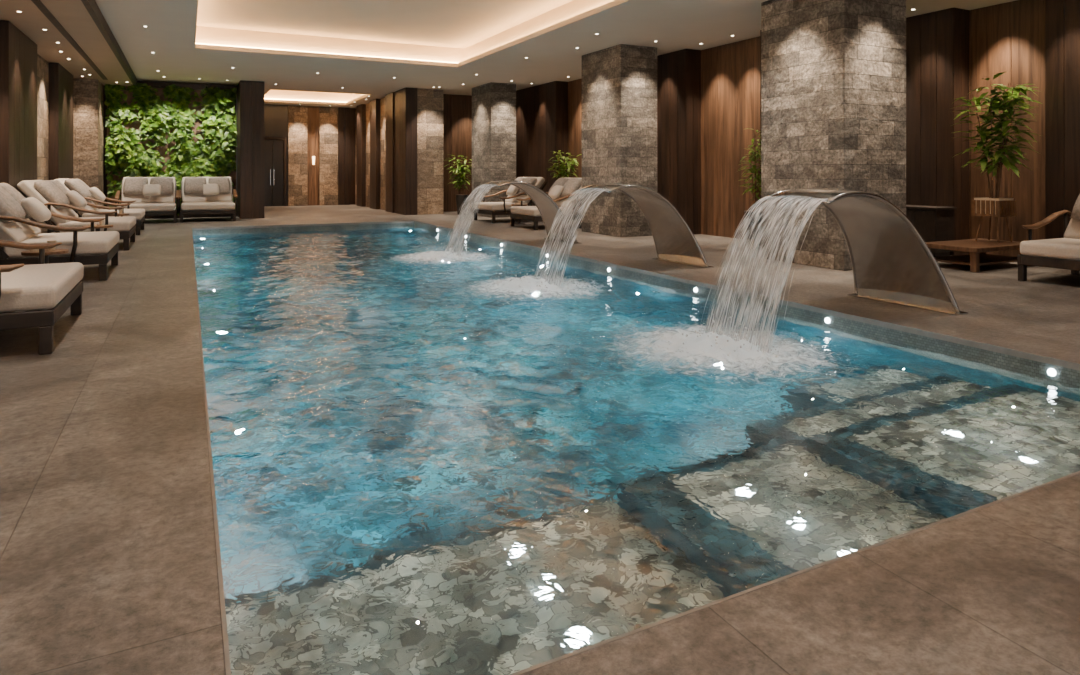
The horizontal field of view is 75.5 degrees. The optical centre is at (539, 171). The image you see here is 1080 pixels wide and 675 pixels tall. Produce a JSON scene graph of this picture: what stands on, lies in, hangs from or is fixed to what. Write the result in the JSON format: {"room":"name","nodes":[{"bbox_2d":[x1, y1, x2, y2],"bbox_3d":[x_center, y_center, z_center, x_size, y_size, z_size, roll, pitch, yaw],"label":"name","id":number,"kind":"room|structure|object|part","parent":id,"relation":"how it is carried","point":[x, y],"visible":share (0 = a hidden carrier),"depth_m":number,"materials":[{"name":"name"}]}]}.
{"room":"spa","nodes":[
{"label":"spa","id":0,"kind":"room"},
{"bbox_2d":[37,54,48,232],"bbox_3d":[-6.836,-0.525,7.355,0.250,3.650,25.300,0,0,-27],"label":"wall","id":1,"kind":"structure","parent":0,"point":[42,64],"depth_m":14.33,"materials":[{"name":"beige stone"}]},
{"bbox_2d":[0,20,102,247],"bbox_3d":[-8.677,-0.525,11.965,0.630,3.650,15.210,0,0,-27],"label":"wall panel","id":2,"kind":"object","parent":1,"relation":"attached to","point":[75,105],"visible":0.65,"depth_m":14.96,"materials":[{"name":"brown wood"}]},
{"bbox_2d":[0,205,1079,674],"bbox_3d":[-2.259,1.323,13.092,14.600,0.045,31.400,0,0,-27],"label":"floor","id":3,"kind":"structure","parent":0,"point":[108,554],"depth_m":2.50,"materials":[{"name":"stone"}]},
{"bbox_2d":[0,240,83,354],"bbox_3d":[-4.551,0.717,5.340,1.614,1.165,1.780,0,0,-27],"label":"lounge chair","id":4,"kind":"object","parent":3,"relation":"on","point":[32,289],"visible":1,"depth_m":5.03,"materials":[{"name":"fabric"}]},
{"bbox_3d":[-4.099,0.767,4.639,1.085,0.574,0.120,0,0,-27],"label":"arm","id":5,"kind":"part","parent":4,"relation":"part of","materials":[{"name":"brown wood"}]},
{"bbox_3d":[-4.849,0.767,6.120,1.085,0.574,0.120,0,0,-27],"label":"arm","id":6,"kind":"part","parent":4,"relation":"part of","materials":[{"name":"brown wood"}]},
{"bbox_3d":[-4.397,1.145,5.418,1.250,0.310,1.600,0,0,-27],"label":"frame","id":7,"kind":"part","parent":4,"relation":"part of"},
{"bbox_2d":[0,262,83,312],"bbox_3d":[-4.290,0.905,5.472,1.030,0.170,1.560,0,0,-27],"label":"seat cushion","id":8,"kind":"object","parent":4,"relation":"on","point":[33,288],"depth_m":5.17,"materials":[{"name":"fabric"}]},
{"bbox_2d":[21,240,68,263],"bbox_3d":[-5.090,1.005,7.174,0.400,0.590,0.400,0,0,-27],"label":"side table","id":9,"kind":"object","parent":3,"relation":"on","point":[35,252],"visible":0.48,"depth_m":7.10,"materials":[{"name":"brown wood"}]},
{"bbox_2d":[0,183,119,280],"bbox_3d":[-6.259,0.717,8.712,1.614,1.165,1.780,0,0,-27],"label":"lounge chair","id":10,"kind":"object","parent":3,"relation":"on","point":[85,248],"visible":0.93,"depth_m":8.32,"materials":[{"name":"fabric"}]},
{"bbox_3d":[-6.689,0.617,8.494,0.050,0.950,1.560,-43,18,-20],"label":"frame","id":11,"kind":"part","parent":10,"relation":"part of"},
{"bbox_2d":[0,187,25,222],"bbox_3d":[-6.384,0.369,8.234,0.224,0.577,0.680,-42,15,-17],"label":"pillow","id":12,"kind":"object","parent":10,"relation":"on","point":[9,206],"depth_m":8.18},
{"bbox_2d":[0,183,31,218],"bbox_3d":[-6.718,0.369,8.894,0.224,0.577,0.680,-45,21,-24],"label":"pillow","id":13,"kind":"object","parent":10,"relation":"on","point":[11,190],"depth_m":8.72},
{"bbox_2d":[0,218,40,241],"bbox_3d":[-6.629,0.507,8.525,0.150,0.900,1.500,-43,18,-20],"label":"cushion","id":14,"kind":"object","parent":10,"relation":"on","point":[14,231],"depth_m":8.29,"materials":[{"name":"fabric"}]},
{"bbox_2d":[20,197,51,221],"bbox_3d":[-6.345,0.472,8.781,0.175,0.371,0.515,-43,18,-20],"label":"pillow","id":15,"kind":"object","parent":10,"relation":"on","point":[33,208],"depth_m":8.61,"materials":[{"name":"fabric"}]},
{"bbox_3d":[-5.806,0.767,8.011,1.085,0.574,0.120,0,0,-27],"label":"arm","id":16,"kind":"part","parent":10,"relation":"part of","materials":[{"name":"brown wood"}]},
{"bbox_3d":[-6.105,1.145,8.790,1.250,0.310,1.600,0,0,-27],"label":"frame","id":17,"kind":"part","parent":10,"relation":"part of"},
{"bbox_2d":[3,231,119,257],"bbox_3d":[-5.998,0.905,8.844,1.030,0.170,1.560,0,0,-27],"label":"seat cushion","id":18,"kind":"object","parent":10,"relation":"on","point":[92,244],"depth_m":8.34,"materials":[{"name":"fabric"}]},
{"bbox_3d":[-6.556,0.767,9.492,1.085,0.574,0.120,0,0,-27],"label":"arm","id":19,"kind":"part","parent":10,"relation":"part of","materials":[{"name":"brown wood"}]},
{"bbox_2d":[16,180,135,250],"bbox_3d":[-7.885,0.717,11.924,1.614,1.165,1.780,0,0,-27],"label":"lounge chair","id":20,"kind":"object","parent":3,"relation":"on","point":[52,194],"visible":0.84,"depth_m":11.39,"materials":[{"name":"fabric"}]},
{"bbox_3d":[-8.316,0.617,11.706,0.050,0.950,1.560,-43,18,-20],"label":"frame","id":21,"kind":"part","parent":20,"relation":"part of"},
{"bbox_2d":[17,180,78,224],"bbox_3d":[-8.255,0.507,11.736,0.150,0.900,1.500,-43,18,-20],"label":"cushion","id":22,"kind":"object","parent":20,"relation":"on","point":[27,187],"depth_m":11.14,"materials":[{"name":"fabric"}]},
{"bbox_2d":[34,180,69,208],"bbox_3d":[-8.010,0.369,11.446,0.224,0.577,0.680,-42,15,-17],"label":"pillow","id":23,"kind":"object","parent":20,"relation":"on","point":[46,191],"depth_m":11.20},
{"bbox_2d":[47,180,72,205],"bbox_3d":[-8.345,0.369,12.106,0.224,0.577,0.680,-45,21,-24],"label":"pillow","id":24,"kind":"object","parent":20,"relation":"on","point":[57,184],"depth_m":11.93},
{"bbox_2d":[66,190,86,207],"bbox_3d":[-7.971,0.472,11.992,0.175,0.371,0.515,-43,18,-20],"label":"pillow","id":25,"kind":"object","parent":20,"relation":"on","point":[75,199],"depth_m":11.81,"materials":[{"name":"fabric"}]},
{"bbox_3d":[-7.433,0.767,11.222,1.085,0.574,0.120,0,0,-27],"label":"arm","id":26,"kind":"part","parent":20,"relation":"part of","materials":[{"name":"brown wood"}]},
{"bbox_3d":[-7.732,1.145,12.002,1.250,0.310,1.600,0,0,-27],"label":"frame","id":27,"kind":"part","parent":20,"relation":"part of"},
{"bbox_2d":[56,216,135,232],"bbox_3d":[-7.625,0.905,12.056,1.030,0.170,1.560,0,0,-27],"label":"seat cushion","id":28,"kind":"object","parent":20,"relation":"on","point":[125,223],"depth_m":11.53,"materials":[{"name":"fabric"}]},
{"bbox_3d":[-8.183,0.767,12.703,1.085,0.574,0.120,0,0,-27],"label":"arm","id":29,"kind":"part","parent":20,"relation":"part of","materials":[{"name":"brown wood"}]},
{"bbox_2d":[82,219,112,231],"bbox_3d":[-6.673,1.005,10.520,0.400,0.590,0.400,0,0,-27],"label":"side table","id":30,"kind":"object","parent":3,"relation":"on","point":[97,227],"visible":0.49,"depth_m":10.49,"materials":[{"name":"brown wood"}]},
{"bbox_2d":[54,178,144,234],"bbox_3d":[-9.286,0.717,14.689,1.614,1.165,1.780,0,0,-27],"label":"lounge chair","id":31,"kind":"object","parent":3,"relation":"on","point":[88,193],"visible":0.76,"depth_m":14.30,"materials":[{"name":"fabric"}]},
{"bbox_2d":[54,178,97,213],"bbox_3d":[-9.656,0.507,14.502,0.150,0.900,1.500,-43,18,-20],"label":"cushion","id":32,"kind":"object","parent":31,"relation":"on","point":[61,181],"depth_m":13.93,"materials":[{"name":"fabric"}]},
{"bbox_2d":[64,179,91,200],"bbox_3d":[-9.411,0.369,14.211,0.224,0.577,0.680,-42,15,-17],"label":"pillow","id":33,"kind":"object","parent":31,"relation":"on","point":[69,184],"depth_m":13.99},
{"bbox_2d":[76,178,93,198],"bbox_3d":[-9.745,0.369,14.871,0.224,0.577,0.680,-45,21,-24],"label":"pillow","id":34,"kind":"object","parent":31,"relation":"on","point":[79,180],"depth_m":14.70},
{"bbox_2d":[89,187,105,200],"bbox_3d":[-9.372,0.472,14.758,0.175,0.371,0.515,-43,18,-20],"label":"pillow","id":35,"kind":"object","parent":31,"relation":"on","point":[95,192],"depth_m":14.58,"materials":[{"name":"fabric"}]},
{"bbox_3d":[-8.834,0.767,13.988,1.085,0.574,0.120,0,0,-27],"label":"arm","id":36,"kind":"part","parent":31,"relation":"part of","materials":[{"name":"brown wood"}]},
{"bbox_2d":[82,208,144,219],"bbox_3d":[-9.025,0.905,14.821,1.030,0.170,1.560,0,0,-27],"label":"seat cushion","id":37,"kind":"object","parent":31,"relation":"on","point":[139,214],"depth_m":14.35,"materials":[{"name":"fabric"}]},
{"bbox_3d":[-9.584,0.767,15.469,1.085,0.574,0.120,0,0,-27],"label":"arm","id":38,"kind":"part","parent":31,"relation":"part of","materials":[{"name":"brown wood"}]},
{"bbox_3d":[-9.132,1.145,14.767,1.250,0.310,1.600,0,0,-27],"label":"frame","id":39,"kind":"part","parent":31,"relation":"part of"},
{"bbox_2d":[108,209,129,239],"bbox_3d":[-8.187,1.005,13.509,0.400,0.590,0.400,0,0,-27],"label":"side table","id":40,"kind":"object","parent":3,"relation":"on","point":[120,213],"visible":0.39,"depth_m":13.46,"materials":[{"name":"brown wood"}]},
{"bbox_2d":[114,177,179,222],"bbox_3d":[-10.199,0.717,18.147,1.460,1.165,1.614,0,0,-27],"label":"lounge chair","id":41,"kind":"object","parent":3,"relation":"on","point":[158,196],"visible":0.84,"depth_m":18.18,"materials":[{"name":"fabric"}]},
{"bbox_3d":[-10.767,0.767,17.762,0.098,0.574,1.085,0,0,-27],"label":"arm","id":42,"kind":"part","parent":41,"relation":"part of","materials":[{"name":"brown wood"}]},
{"bbox_2d":[123,177,147,194],"bbox_3d":[-10.618,0.369,18.302,0.567,0.582,0.231,0,-40,-22],"label":"pillow","id":43,"kind":"object","parent":41,"relation":"on","point":[132,185],"depth_m":18.19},
{"bbox_2d":[117,203,175,211],"bbox_3d":[-10.067,0.905,17.886,1.279,0.170,1.030,0,0,-27],"label":"seat cushion","id":44,"kind":"object","parent":41,"relation":"on","point":[149,207],"depth_m":17.59,"materials":[{"name":"fabric"}]},
{"bbox_2d":[121,177,174,203],"bbox_3d":[-10.387,0.507,18.517,1.230,0.900,0.150,0,-40,-27],"label":"cushion","id":45,"kind":"object","parent":41,"relation":"on","point":[162,198],"depth_m":18.32,"materials":[{"name":"fabric"}]},
{"bbox_3d":[-10.418,0.617,18.578,1.279,0.950,0.050,0,-40,-27],"label":"frame","id":46,"kind":"part","parent":41,"relation":"part of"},
{"bbox_2d":[143,184,160,195],"bbox_3d":[-10.147,0.472,18.224,0.422,0.371,0.175,0,-40,-27],"label":"pillow","id":47,"kind":"object","parent":41,"relation":"on","point":[148,189],"depth_m":18.16,"materials":[{"name":"fabric"}]},
{"bbox_3d":[-10.122,1.145,17.993,1.312,0.310,1.250,0,0,-27],"label":"frame","id":48,"kind":"part","parent":41,"relation":"part of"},
{"bbox_2d":[150,177,173,194],"bbox_3d":[-10.077,0.369,18.576,0.567,0.582,0.231,0,-40,-32],"label":"pillow","id":49,"kind":"object","parent":41,"relation":"on","point":[167,186],"depth_m":18.53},
{"bbox_3d":[-9.553,0.767,18.377,0.098,0.574,1.085,0,0,-27],"label":"arm","id":50,"kind":"part","parent":41,"relation":"part of","materials":[{"name":"brown wood"}]},
{"bbox_2d":[178,177,237,222],"bbox_3d":[-8.996,0.717,18.869,1.460,1.165,1.614,0,0,-27],"label":"lounge chair","id":51,"kind":"object","parent":3,"relation":"on","point":[198,195],"visible":0.99,"depth_m":18.85,"materials":[{"name":"fabric"}]},
{"bbox_3d":[-9.564,0.767,18.484,0.098,0.574,1.085,0,0,-27],"label":"arm","id":52,"kind":"part","parent":51,"relation":"part of","materials":[{"name":"brown wood"}]},
{"bbox_2d":[184,177,205,193],"bbox_3d":[-9.414,0.369,19.024,0.567,0.582,0.231,0,-40,-22],"label":"pillow","id":53,"kind":"object","parent":51,"relation":"on","point":[192,185],"depth_m":18.91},
{"bbox_3d":[-9.214,0.617,19.299,1.279,0.950,0.050,0,-40,-27],"label":"frame","id":54,"kind":"part","parent":51,"relation":"part of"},
{"bbox_2d":[182,177,231,202],"bbox_3d":[-9.183,0.507,19.238,1.230,0.900,0.150,0,-40,-27],"label":"cushion","id":55,"kind":"object","parent":51,"relation":"on","point":[186,197],"depth_m":19.02,"materials":[{"name":"fabric"}]},
{"bbox_2d":[181,202,234,209],"bbox_3d":[-8.864,0.905,18.608,1.279,0.170,1.030,0,0,-27],"label":"seat cushion","id":56,"kind":"object","parent":51,"relation":"on","point":[184,205],"depth_m":18.19,"materials":[{"name":"fabric"}]},
{"bbox_3d":[-8.918,1.145,18.715,1.312,0.310,1.250,0,0,-27],"label":"frame","id":57,"kind":"part","parent":51,"relation":"part of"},
{"bbox_2d":[202,184,219,194],"bbox_3d":[-8.943,0.472,18.946,0.422,0.371,0.175,0,-40,-27],"label":"pillow","id":58,"kind":"object","parent":51,"relation":"on","point":[207,189],"depth_m":18.88,"materials":[{"name":"fabric"}]},
{"bbox_2d":[208,177,230,193],"bbox_3d":[-8.873,0.369,19.298,0.567,0.582,0.231,0,-40,-32],"label":"pillow","id":59,"kind":"object","parent":51,"relation":"on","point":[224,182],"depth_m":19.24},
{"bbox_3d":[-8.349,0.767,19.099,0.098,0.574,1.085,0,0,-27],"label":"arm","id":60,"kind":"part","parent":51,"relation":"part of","materials":[{"name":"brown wood"}]},
{"bbox_2d":[238,80,263,218],"bbox_3d":[-8.267,-0.624,19.941,0.630,3.848,0.950,0,0,-27],"label":"pilaster","id":61,"kind":"object","parent":3,"relation":"on","point":[250,93],"visible":1,"depth_m":19.53,"materials":[{"name":"brown wood"}]},
{"bbox_2d":[395,87,442,214],"bbox_3d":[-3.772,-0.625,21.812,1.220,3.850,1.166,0,0,-27],"label":"stone column","id":62,"kind":"structure","parent":3,"relation":"on","point":[418,112],"depth_m":21.37,"materials":[{"name":"brown stone"}]},
{"bbox_2d":[448,155,471,214],"bbox_3d":[-2.326,0.387,21.423,1.138,1.827,0.911,0,0,-40],"label":"potted plant","id":63,"kind":"object","parent":3,"relation":"on","point":[460,198],"visible":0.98,"depth_m":21.25,"materials":[{"name":"green plant"}]},
{"bbox_3d":[-2.391,0.995,21.320,0.400,0.610,0.400,0,0,-27],"label":"pot","id":64,"kind":"part","parent":63,"relation":"part of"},
{"bbox_2d":[472,82,515,217],"bbox_3d":[-1.381,-0.625,20.654,0.800,3.850,1.500,0,0,-27],"label":"stone column","id":65,"kind":"structure","parent":3,"relation":"on","point":[493,104],"depth_m":20.05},
{"bbox_2d":[473,177,547,222],"bbox_3d":[-0.791,0.717,18.599,1.614,1.165,1.460,0,0,-27],"label":"lounge chair","id":66,"kind":"object","parent":3,"relation":"on","point":[488,208],"visible":0.67,"depth_m":18.30,"materials":[{"name":"fabric"}]},
{"bbox_3d":[-1.176,0.767,19.167,1.085,0.574,0.098,0,0,-27],"label":"arm","id":67,"kind":"part","parent":66,"relation":"part of","materials":[{"name":"brown wood"}]},
{"bbox_2d":[474,202,527,210],"bbox_3d":[-1.052,0.905,18.467,1.030,0.170,1.279,0,0,-27],"label":"seat cushion","id":68,"kind":"object","parent":66,"relation":"on","point":[484,206],"depth_m":17.99,"materials":[{"name":"fabric"}]},
{"bbox_3d":[-0.945,1.145,18.521,1.250,0.310,1.312,0,0,-27],"label":"frame","id":69,"kind":"part","parent":66,"relation":"part of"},
{"bbox_2d":[506,185,518,195],"bbox_3d":[-0.714,0.472,18.547,0.175,0.371,0.422,43,-18,-20],"label":"pillow","id":70,"kind":"object","parent":66,"relation":"on","point":[512,190],"depth_m":18.41,"materials":[{"name":"fabric"}]},
{"bbox_3d":[-0.561,0.767,17.953,1.085,0.574,0.098,0,0,-27],"label":"arm","id":71,"kind":"part","parent":66,"relation":"part of","materials":[{"name":"brown wood"}]},
{"bbox_2d":[508,177,524,188],"bbox_3d":[-0.636,0.369,19.018,0.231,0.582,0.567,42,-15,-17],"label":"pillow","id":72,"kind":"object","parent":66,"relation":"on","point":[519,178],"depth_m":18.90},
{"bbox_2d":[505,177,544,203],"bbox_3d":[-0.422,0.507,18.786,0.150,0.900,1.230,43,-18,-20],"label":"cushion","id":73,"kind":"object","parent":66,"relation":"on","point":[539,181],"depth_m":18.35,"materials":[{"name":"fabric"}]},
{"bbox_2d":[516,177,536,194],"bbox_3d":[-0.362,0.369,18.476,0.231,0.582,0.567,45,-22,-24],"label":"pillow","id":74,"kind":"object","parent":66,"relation":"on","point":[531,180],"depth_m":18.35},
{"bbox_3d":[-0.361,0.617,18.817,0.050,0.950,1.279,43,-18,-20],"label":"frame","id":75,"kind":"part","parent":66,"relation":"part of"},
{"bbox_2d":[511,201,526,224],"bbox_3d":[-0.514,1.005,17.394,0.400,0.590,0.400,0,0,-27],"label":"side table","id":76,"kind":"object","parent":3,"relation":"on","point":[519,203],"visible":0.78,"depth_m":17.32,"materials":[{"name":"brown wood"}]},
{"bbox_2d":[510,197,542,229],"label":"lounge chair","id":77,"kind":"object","parent":3,"relation":"on","point":[530,213],"depth_m":16.04,"materials":[{"name":"fabric"}]},
{"bbox_3d":[-0.092,0.767,17.026,1.085,0.574,0.098,0,0,-27],"label":"arm","id":78,"kind":"part","parent":77,"relation":"part of","materials":[{"name":"brown wood"}]},
{"bbox_2d":[511,206,572,215],"bbox_3d":[0.032,0.905,16.326,1.030,0.170,1.279,0,0,-27],"label":"seat cushion","id":79,"kind":"object","parent":77,"relation":"on","point":[515,210],"depth_m":15.97,"materials":[{"name":"fabric"}]},
{"bbox_3d":[0.139,1.145,16.380,1.250,0.310,1.312,0,0,-27],"label":"frame","id":80,"kind":"part","parent":77,"relation":"part of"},
{"bbox_2d":[546,177,581,227],"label":"lounge chair","id":81,"kind":"object","parent":3,"relation":"on","point":[561,190],"depth_m":16.16,"materials":[{"name":"fabric"}]},
{"bbox_2d":[548,185,563,198],"bbox_3d":[0.371,0.472,16.405,0.175,0.371,0.422,43,-18,-20],"label":"pillow","id":82,"kind":"object","parent":81,"relation":"on","point":[557,191],"depth_m":16.27,"materials":[{"name":"fabric"}]},
{"bbox_2d":[548,178,567,193],"bbox_3d":[0.448,0.369,16.877,0.231,0.582,0.567,42,-15,-17],"label":"pillow","id":83,"kind":"object","parent":81,"relation":"on","point":[561,181],"depth_m":16.77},
{"bbox_2d":[553,177,581,207],"bbox_3d":[0.663,0.507,16.645,0.150,0.900,1.230,43,-18,-20],"label":"cushion","id":84,"kind":"object","parent":81,"relation":"on","point":[560,203],"depth_m":16.11,"materials":[{"name":"fabric"}]},
{"bbox_3d":[0.523,0.767,15.812,1.085,0.574,0.098,0,0,-27],"label":"arm","id":85,"kind":"part","parent":81,"relation":"part of","materials":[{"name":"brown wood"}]},
{"bbox_2d":[559,178,581,197],"bbox_3d":[0.722,0.369,16.335,0.231,0.582,0.567,45,-22,-24],"label":"pillow","id":86,"kind":"object","parent":81,"relation":"on","point":[571,185],"depth_m":16.17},
{"bbox_3d":[0.724,0.617,16.676,0.050,0.950,1.279,43,-18,-20],"label":"frame","id":87,"kind":"part","parent":81,"relation":"part of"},
{"bbox_2d":[548,150,580,221],"bbox_3d":[0.658,0.370,18.207,0.954,1.861,0.979,0,0,-27],"label":"potted plant","id":88,"kind":"object","parent":3,"relation":"on","point":[561,168],"visible":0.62,"depth_m":18.17,"materials":[{"name":"green plant"}]},
{"bbox_2d":[582,44,656,236],"bbox_3d":[1.657,-0.625,14.767,0.900,3.850,1.550,0,0,-27],"label":"stone column","id":89,"kind":"structure","parent":3,"relation":"on","point":[619,82],"depth_m":14.18,"materials":[{"name":"stone"}]},
{"bbox_2d":[192,222,1079,388],"bbox_3d":[-2.008,2.148,10.041,5.610,1.604,16.770,0,0,-27],"label":"swimming pool","id":90,"kind":"object","parent":3,"relation":"in","point":[1064,376],"visible":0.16,"depth_m":6.71,"materials":[{"name":"tile"}]},
{"bbox_2d":[191,221,1079,674],"bbox_3d":[-2.008,1.321,10.041,5.310,0.047,16.470,0,0,-27],"label":"pool coping","id":91,"kind":"object","parent":90,"relation":"on","point":[1026,355],"visible":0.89,"depth_m":4.86},
{"bbox_2d":[193,227,1079,674],"bbox_3d":[-2.006,1.470,10.037,5.294,0.056,16.458,0,0,-27],"label":"pool water","id":92,"kind":"object","parent":90,"relation":"in","point":[417,470],"visible":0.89,"depth_m":3.66,"materials":[{"name":"blue liquid"}]},
{"bbox_2d":[397,180,581,262],"bbox_3d":[-1.123,0.820,12.322,3.630,1.349,2.400,0,0,-27],"label":"fountain","id":93,"kind":"object","parent":92,"relation":"on","point":[548,209],"visible":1,"depth_m":12.44,"materials":[{"name":"liquid"}]},
{"bbox_3d":[-0.219,0.722,12.780,1.521,1.153,1.080,0,0,-27],"label":"spout","id":94,"kind":"part","parent":93,"relation":"part of","materials":[{"name":"metal"}]},
{"bbox_3d":[0.415,1.292,13.101,0.180,0.015,1.160,0,0,-27],"label":"plate","id":95,"kind":"part","parent":93,"relation":"part of","materials":[{"name":"metal"}]},
{"bbox_2d":[470,183,713,299],"bbox_3d":[0.486,0.821,9.143,3.630,1.350,2.426,0,0,-27],"label":"fountain","id":96,"kind":"object","parent":92,"relation":"on","point":[675,242],"visible":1,"depth_m":9.38,"materials":[{"name":"metal"}]},
{"bbox_3d":[1.385,0.722,9.613,1.521,1.153,1.080,0,0,-27],"label":"spout","id":97,"kind":"part","parent":96,"relation":"part of","materials":[{"name":"metal"}]},
{"bbox_3d":[2.019,1.292,9.934,0.180,0.015,1.160,0,0,-27],"label":"plate","id":98,"kind":"part","parent":96,"relation":"part of","materials":[{"name":"metal"}]},
{"bbox_2d":[615,188,967,383],"bbox_3d":[2.039,0.820,6.077,3.630,1.349,2.400,0,0,-27],"label":"fountain","id":99,"kind":"object","parent":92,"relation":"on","point":[892,263],"visible":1,"depth_m":6.25,"materials":[{"name":"metal"}]},
{"bbox_3d":[2.944,0.722,6.535,1.521,1.153,1.080,0,0,-27],"label":"spout","id":100,"kind":"part","parent":99,"relation":"part of","materials":[{"name":"metal"}]},
{"bbox_3d":[3.578,1.292,6.856,0.180,0.015,1.160,0,0,-27],"label":"plate","id":101,"kind":"part","parent":99,"relation":"part of","materials":[{"name":"metal"}]},
{"bbox_2d":[437,229,1055,375],"bbox_3d":[-2.002,1.827,10.027,5.310,0.906,15.480,0,0,-27],"label":"fittings","id":102,"kind":"object","parent":90,"relation":"attached to","point":[1051,372],"visible":0.21,"depth_m":5.72,"materials":[{"name":"metal"}]},
{"bbox_2d":[740,128,760,245],"bbox_3d":[3.883,0.261,12.411,0.784,2.078,0.737,0,0,-27],"label":"potted plant","id":103,"kind":"object","parent":3,"relation":"on","point":[755,155],"visible":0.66,"depth_m":12.32,"materials":[{"name":"green plant"}]},
{"bbox_3d":[3.849,0.995,12.430,0.400,0.610,0.400,0,0,-27],"label":"pot","id":104,"kind":"part","parent":103,"relation":"part of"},
{"bbox_2d":[761,0,905,270],"bbox_3d":[4.217,-0.625,10.100,1.250,3.850,1.490,0,0,-27],"label":"stone column","id":105,"kind":"structure","parent":3,"relation":"on","point":[833,72],"depth_m":9.57,"materials":[{"name":"stone"}]},
{"bbox_2d":[906,205,956,256],"bbox_3d":[5.962,0.920,11.090,0.500,0.760,1.040,0,0,-27],"label":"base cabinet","id":106,"kind":"object","parent":3,"relation":"on","point":[934,223],"visible":0.31,"depth_m":10.66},
{"bbox_2d":[926,238,1032,272],"bbox_3d":[6.055,1.140,9.624,1.400,0.320,0.800,0,0,-27],"label":"table","id":107,"kind":"object","parent":3,"relation":"on","point":[977,249],"visible":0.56,"depth_m":9.38,"materials":[{"name":"brown wood"}]},
{"bbox_2d":[972,197,1015,242],"bbox_3d":[6.367,0.671,9.782,0.380,0.612,0.380,0,0,-27],"label":"planter","id":108,"kind":"object","parent":107,"relation":"on","point":[996,207],"depth_m":9.66,"materials":[{"name":"brown wood"}]},
{"bbox_2d":[951,72,1041,242],"bbox_3d":[6.398,-0.187,9.809,1.108,2.329,1.056,0,0,35],"label":"potted plant","id":109,"kind":"object","parent":107,"relation":"on","point":[996,207],"visible":1,"depth_m":9.68,"materials":[{"name":"green plant"}]},
{"bbox_2d":[1017,194,1079,280],"bbox_3d":[6.709,0.717,8.106,1.614,1.165,1.460,0,0,-27],"label":"lounge chair","id":110,"kind":"object","parent":3,"relation":"on","point":[1060,253],"visible":1,"depth_m":8.21,"materials":[{"name":"fabric"}]},
{"bbox_3d":[6.324,0.767,8.674,1.085,0.574,0.098,0,0,-27],"label":"arm","id":111,"kind":"part","parent":110,"relation":"part of","materials":[{"name":"brown wood"}]},
{"bbox_3d":[6.555,1.145,8.028,1.250,0.310,1.312,0,0,-27],"label":"frame","id":112,"kind":"part","parent":110,"relation":"part of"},
{"bbox_2d":[1020,238,1079,260],"bbox_3d":[6.448,0.905,7.974,1.030,0.170,1.279,0,0,-27],"label":"seat cushion","id":113,"kind":"object","parent":110,"relation":"on","point":[1057,249],"depth_m":8.06,"materials":[{"name":"fabric"}]},
{"bbox_2d":[1064,218,1079,238],"bbox_3d":[7.079,0.507,8.293,0.150,0.900,1.230,43,-18,-20],"label":"cushion","id":114,"kind":"object","parent":110,"relation":"on","point":[1072,231],"depth_m":8.64,"materials":[{"name":"fabric"}]},
{"bbox_2d":[1070,194,1079,219],"bbox_3d":[6.864,0.369,8.524,0.231,0.582,0.567,42,-15,-17],"label":"pillow","id":115,"kind":"object","parent":110,"relation":"on","point":[1075,214],"depth_m":8.63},
{"bbox_2d":[95,0,1015,107],"bbox_3d":[-1.322,-2.595,13.566,12.500,0.090,31.400,0,0,-27],"label":"ceiling","id":116,"kind":"structure","parent":0,"point":[552,53],"depth_m":14.75,"materials":[{"name":"paint"}]},
{"bbox_2d":[0,0,136,85],"bbox_3d":[-6.421,-2.447,7.565,2.180,0.205,25.300,0,0,-27],"label":"ceiling soffit","id":117,"kind":"structure","parent":116,"relation":"attached to","point":[83,32],"depth_m":12.14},
{"bbox_2d":[264,90,364,102],"bbox_3d":[-7.861,-2.880,24.042,3.760,0.480,4.660,0,0,-27],"label":"cove","id":118,"kind":"object","parent":116,"relation":"in","point":[271,94],"visible":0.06,"depth_m":26.16,"materials":[{"name":"paint"}]},
{"bbox_2d":[195,0,613,62],"bbox_3d":[-1.160,-2.880,8.941,6.370,0.480,15.660,0,0,-27],"label":"cove","id":119,"kind":"object","parent":116,"relation":"in","point":[449,31],"visible":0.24,"depth_m":14.43,"materials":[{"name":"paint"}]},
{"bbox_2d":[15,8,915,105],"bbox_3d":[-2.352,-2.708,13.773,12.950,0.708,28.400,0,0,-27],"label":"fittings","id":120,"kind":"object","parent":116,"relation":"attached to","point":[914,8],"visible":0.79,"depth_m":13.81,"materials":[{"name":"brown metal"}]},
{"bbox_2d":[103,0,1044,256],"bbox_3d":[-1.576,-0.625,14.179,12.874,3.850,34.553,0,0,-39],"label":"wall","id":121,"kind":"structure","parent":0,"point":[1009,37],"depth_m":14.09,"materials":[{"name":"brown wood"}]},
{"bbox_2d":[107,86,236,206],"bbox_3d":[-10.399,-0.610,19.814,3.250,3.820,0.150,0,0,-27],"label":"backing","id":122,"kind":"object","parent":121,"relation":"attached to","point":[136,124],"visible":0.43,"depth_m":19.63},
{"bbox_2d":[104,83,236,215],"bbox_3d":[-10.209,-0.606,19.407,3.270,3.718,0.753,0,0,-27],"label":"leaves","id":123,"kind":"object","parent":122,"relation":"attached to","point":[213,157],"visible":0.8,"depth_m":19.50,"materials":[{"name":"green plant"}]},
{"bbox_2d":[137,81,236,218],"bbox_3d":[-10.332,-0.610,19.680,3.250,3.820,0.150,0,0,-27],"label":"frame","id":124,"kind":"object","parent":122,"relation":"attached to","point":[153,84],"visible":0.36,"depth_m":19.81,"materials":[{"name":"brown wood"}]},
{"bbox_2d":[264,137,285,205],"bbox_3d":[-10.151,0.000,26.374,1.020,2.600,0.150,0,0,-27],"label":"door","id":125,"kind":"structure","parent":121,"relation":"in","point":[274,148],"depth_m":26.39,"materials":[{"name":"brown wood"}]},
{"bbox_2d":[516,0,1079,255],"bbox_3d":[3.815,-0.625,14.815,1.795,3.850,18.206,0,0,-27],"label":"wall panel","id":126,"kind":"object","parent":121,"relation":"attached to","point":[937,42],"visible":0.46,"depth_m":11.23,"materials":[{"name":"brown wood"}]}
]}

